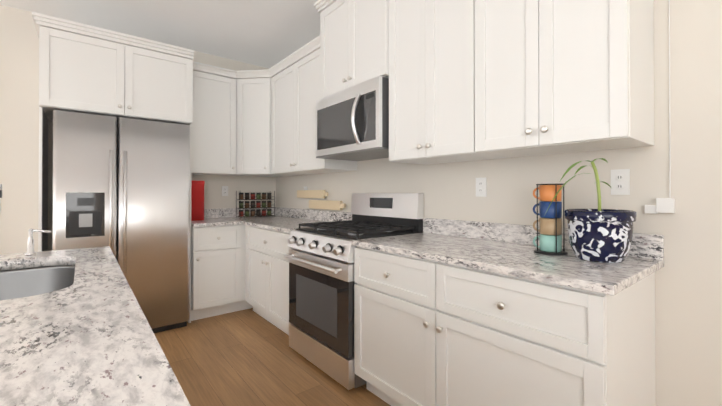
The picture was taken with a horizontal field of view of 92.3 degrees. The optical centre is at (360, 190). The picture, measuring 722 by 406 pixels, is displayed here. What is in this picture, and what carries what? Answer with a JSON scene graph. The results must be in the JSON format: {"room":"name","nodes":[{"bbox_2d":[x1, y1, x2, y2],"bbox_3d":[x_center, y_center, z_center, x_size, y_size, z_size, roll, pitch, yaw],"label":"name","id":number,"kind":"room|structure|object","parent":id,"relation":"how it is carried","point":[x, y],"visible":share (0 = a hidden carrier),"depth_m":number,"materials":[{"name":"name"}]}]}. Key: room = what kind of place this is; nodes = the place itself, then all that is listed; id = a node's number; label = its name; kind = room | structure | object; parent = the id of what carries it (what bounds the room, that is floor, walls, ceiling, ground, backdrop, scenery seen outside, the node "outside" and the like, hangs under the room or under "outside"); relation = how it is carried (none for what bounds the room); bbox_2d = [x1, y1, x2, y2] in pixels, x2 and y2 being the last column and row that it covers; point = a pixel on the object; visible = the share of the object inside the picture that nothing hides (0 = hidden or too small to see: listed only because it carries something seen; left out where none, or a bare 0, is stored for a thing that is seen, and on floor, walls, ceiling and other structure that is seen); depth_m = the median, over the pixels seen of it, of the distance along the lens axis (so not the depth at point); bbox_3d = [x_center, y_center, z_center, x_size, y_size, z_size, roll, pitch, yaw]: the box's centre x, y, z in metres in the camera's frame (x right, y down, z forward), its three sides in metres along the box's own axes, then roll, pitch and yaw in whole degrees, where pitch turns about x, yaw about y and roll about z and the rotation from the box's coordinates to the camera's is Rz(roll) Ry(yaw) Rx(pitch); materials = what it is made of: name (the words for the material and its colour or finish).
{"room":"kitchen","nodes":[
{"label":"kitchen","id":0,"kind":"room"},
{"bbox_2d":[0,5,275,254],"bbox_3d":[-3.390,-0.159,2.529,6.120,2.720,0.120,0,0,-39],"label":"wall","id":1,"kind":"structure","parent":0,"point":[19,114],"depth_m":2.91,"materials":[{"name":"paint"}]},
{"bbox_2d":[0,184,1,211],"bbox_3d":[-1.298,-0.013,1.002,0.360,0.587,0.110,0,0,-39],"label":"faucet","id":2,"kind":"object","parent":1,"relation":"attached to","point":[0,195],"visible":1,"depth_m":1.13,"materials":[{"name":"silver metal"}]},
{"bbox_2d":[32,12,193,124],"bbox_3d":[-2.123,-0.941,3.044,1.064,0.650,0.668,0,0,-39],"label":"upper cabinet","id":3,"kind":"object","parent":1,"relation":"attached to","point":[85,68],"visible":1,"depth_m":2.77,"materials":[{"name":"white wood"}]},
{"bbox_2d":[192,70,235,175],"bbox_3d":[-1.610,-0.684,3.646,0.487,1.015,0.370,0,0,-39],"label":"upper cabinet","id":4,"kind":"object","parent":1,"relation":"attached to","point":[214,129],"visible":0.73,"depth_m":3.54,"materials":[{"name":"white wood"}]},
{"bbox_2d":[222,186,227,195],"bbox_3d":[-1.540,0.000,3.930,0.070,0.114,0.008,0,0,-39],"label":"electrical outlet","id":5,"kind":"object","parent":1,"relation":"attached to","point":[224,190],"visible":1,"depth_m":3.93,"materials":[{"name":"white plastic"}]},
{"bbox_2d":[226,78,295,176],"bbox_3d":[-1.107,-0.683,3.898,0.606,1.015,0.606,0,0,-39],"label":"upper cabinet","id":6,"kind":"object","parent":1,"relation":"attached to","point":[253,126],"visible":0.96,"depth_m":3.66,"materials":[{"name":"white wood"}]},
{"bbox_2d":[193,35,319,78],"bbox_3d":[-0.996,-1.231,3.141,0.808,0.070,1.355,0,0,-39],"label":"crown molding","id":7,"kind":"structure","parent":6,"relation":"attached to","point":[309,48],"depth_m":3.47,"materials":[{"name":"white wood"}]},
{"bbox_2d":[0,0,319,68],"bbox_3d":[-1.480,-1.584,0.160,6.120,0.100,6.220,0,0,-39],"label":"ceiling","id":8,"kind":"structure","parent":0,"point":[269,34],"depth_m":3.10,"materials":[{"name":"paint"}]},
{"bbox_2d":[154,308,390,405],"bbox_3d":[-1.480,1.236,0.143,6.120,0.100,6.220,0,0,-39],"label":"floor","id":9,"kind":"structure","parent":0,"point":[248,357],"depth_m":2.35,"materials":[{"name":"brown wood"}]},
{"bbox_2d":[38,107,191,322],"bbox_3d":[-2.137,0.295,3.083,1.030,1.818,0.578,0,0,-39],"label":"surround","id":10,"kind":"object","parent":9,"relation":"on","point":[43,186],"visible":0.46,"depth_m":2.70,"materials":[{"name":"white"}]},
{"bbox_2d":[52,110,189,332],"bbox_3d":[-2.056,0.309,3.021,0.920,1.790,0.720,0,0,-39],"label":"refrigerator","id":11,"kind":"object","parent":9,"relation":"on","point":[121,187],"visible":0.62,"depth_m":2.82,"materials":[{"name":"grey metal"}]},
{"bbox_2d":[191,224,252,320],"bbox_3d":[-1.280,0.768,3.715,1.092,0.880,0.659,0,0,-39],"label":"base cabinet","id":12,"kind":"object","parent":9,"relation":"on","point":[218,263],"visible":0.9,"depth_m":3.29,"materials":[{"name":"white wood"}]},
{"bbox_2d":[191,207,351,232],"bbox_3d":[-0.971,0.260,3.334,1.093,0.132,1.646,0,0,-39],"label":"countertop","id":13,"kind":"structure","parent":12,"relation":"on","point":[287,220],"depth_m":3.49,"materials":[{"name":"stone"}]},
{"bbox_2d":[191,181,204,220],"bbox_3d":[-1.682,0.096,3.515,0.166,0.400,0.106,0,0,-39],"label":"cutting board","id":14,"kind":"object","parent":13,"relation":"on","point":[197,200],"visible":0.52,"depth_m":3.48,"materials":[{"name":"red plastic"}]},
{"bbox_2d":[236,191,274,217],"bbox_3d":[-1.200,0.149,3.953,0.406,0.300,0.126,0,0,-39],"label":"spice rack","id":15,"kind":"object","parent":13,"relation":"on","point":[252,205],"visible":1,"depth_m":3.92,"materials":[{"name":"black metal"}]},
{"bbox_2d":[245,225,291,334],"bbox_3d":[-0.612,0.765,3.228,0.659,0.880,1.035,0,0,-39],"label":"base cabinet","id":16,"kind":"object","parent":9,"relation":"on","point":[267,283],"visible":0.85,"depth_m":3.00,"materials":[{"name":"white wood"}]},
{"bbox_2d":[284,193,423,389],"bbox_3d":[-0.079,0.608,2.504,0.723,1.185,0.758,0,0,-39],"label":"range","id":17,"kind":"object","parent":9,"relation":"on","point":[320,256],"visible":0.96,"depth_m":2.32,"materials":[{"name":"silver metal"}]},
{"bbox_2d":[354,246,438,405],"bbox_3d":[0.380,0.758,1.994,0.659,0.880,0.604,0,0,-39],"label":"base cabinet","id":18,"kind":"object","parent":9,"relation":"on","point":[395,310],"visible":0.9,"depth_m":1.78,"materials":[{"name":"white wood"}]},
{"bbox_2d":[436,262,655,405],"bbox_3d":[0.775,0.755,1.502,0.659,0.880,0.652,0,0,-39],"label":"base cabinet","id":19,"kind":"object","parent":9,"relation":"on","point":[504,340],"visible":0.96,"depth_m":1.28,"materials":[{"name":"white wood"}]},
{"bbox_2d":[352,218,663,295],"bbox_3d":[0.599,0.250,1.734,0.648,0.132,1.288,0,0,-39],"label":"countertop","id":20,"kind":"structure","parent":19,"relation":"on","point":[503,249],"depth_m":1.50,"materials":[{"name":"stone"}]},
{"bbox_2d":[533,184,567,254],"bbox_3d":[0.870,0.126,1.599,0.138,0.317,0.145,0,0,-39],"label":"mug rack","id":21,"kind":"object","parent":20,"relation":"on","point":[550,230],"visible":0.98,"depth_m":1.56,"materials":[{"name":"multicoloured ceramic"}]},
{"bbox_2d":[545,158,636,262],"bbox_3d":[0.965,0.073,1.452,0.262,0.420,0.294,0,0,-39],"label":"planter","id":22,"kind":"object","parent":20,"relation":"on","point":[599,234],"visible":0.98,"depth_m":1.36,"materials":[{"name":"blue ceramic"}]},
{"bbox_3d":[-0.772,0.754,0.307,0.965,0.867,2.925,0,0,-39],"label":"kitchen island","id":23,"kind":"object","parent":9,"relation":"on","visible":0},
{"bbox_2d":[0,246,190,405],"bbox_3d":[-0.772,0.298,0.313,1.030,0.042,2.990,0,0,-39],"label":"island countertop","id":24,"kind":"structure","parent":23,"relation":"on","point":[87,338],"depth_m":0.63,"materials":[{"name":"stone"}]},
{"bbox_2d":[0,265,74,300],"bbox_3d":[-1.219,0.427,1.140,0.480,0.202,0.810,0,0,-39],"label":"undermount sink","id":25,"kind":"object","parent":24,"relation":"in","point":[22,282],"visible":0.12,"depth_m":1.48,"materials":[{"name":"silver metal"}]},
{"bbox_2d":[24,229,51,254],"bbox_3d":[-1.456,0.227,1.564,0.094,0.115,0.047,0,0,-39],"label":"soap dispenser","id":26,"kind":"object","parent":24,"relation":"on","point":[30,245],"visible":1,"depth_m":1.54,"materials":[{"name":"silver metal"}]},
{"bbox_2d":[276,0,721,405],"bbox_3d":[0.896,-0.162,1.983,0.120,2.720,6.100,0,0,-39],"label":"wall","id":27,"kind":"structure","parent":0,"point":[688,323],"depth_m":1.43,"materials":[{"name":"paint"}]},
{"bbox_2d":[271,48,356,174],"bbox_3d":[-0.499,-0.686,3.330,0.370,1.015,1.035,0,0,-39],"label":"upper cabinet","id":28,"kind":"object","parent":27,"relation":"attached to","point":[295,91],"visible":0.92,"depth_m":3.20,"materials":[{"name":"white wood"}]},
{"bbox_2d":[314,0,388,98],"bbox_3d":[0.037,-1.123,2.618,0.428,0.780,0.814,0,0,-39],"label":"upper cabinet","id":29,"kind":"object","parent":27,"relation":"attached to","point":[354,42],"visible":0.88,"depth_m":2.47,"materials":[{"name":"white wood"}]},
{"bbox_2d":[316,76,388,160],"bbox_3d":[0.015,-0.494,2.585,0.499,0.460,0.753,0,0,-39],"label":"microwave","id":30,"kind":"object","parent":29,"relation":"attached to","point":[352,123],"visible":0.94,"depth_m":2.38,"materials":[{"name":"grey metal"}]},
{"bbox_2d":[389,0,510,164],"bbox_3d":[0.494,-0.852,2.063,0.408,1.330,0.615,0,0,-39],"label":"upper cabinet","id":31,"kind":"object","parent":27,"relation":"attached to","point":[431,81],"visible":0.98,"depth_m":1.93,"materials":[{"name":"white wood"}]},
{"bbox_2d":[476,177,486,196],"bbox_3d":[0.724,-0.024,2.094,0.008,0.114,0.070,0,0,-39],"label":"electrical outlet","id":32,"kind":"object","parent":27,"relation":"attached to","point":[481,190],"visible":1,"depth_m":2.09,"materials":[{"name":"white plastic"}]},
{"bbox_2d":[475,0,653,157],"bbox_3d":[0.894,-0.855,1.566,0.408,1.330,0.656,0,0,-39],"label":"upper cabinet","id":33,"kind":"object","parent":27,"relation":"attached to","point":[560,76],"visible":1,"depth_m":1.43,"materials":[{"name":"white wood"}]},
{"bbox_2d":[611,169,629,194],"bbox_3d":[1.159,-0.040,1.552,0.008,0.114,0.070,0,0,-39],"label":"electrical outlet","id":34,"kind":"object","parent":27,"relation":"attached to","point":[620,181],"visible":1,"depth_m":1.55,"materials":[{"name":"white plastic"}]},
{"bbox_2d":[645,0,674,213],"bbox_3d":[1.237,-0.715,1.442,0.029,1.618,0.095,0,0,-39],"label":"plug","id":35,"kind":"object","parent":27,"relation":"attached to","point":[664,205],"visible":1,"depth_m":1.42,"materials":[{"name":"white plastic"}]}
]}

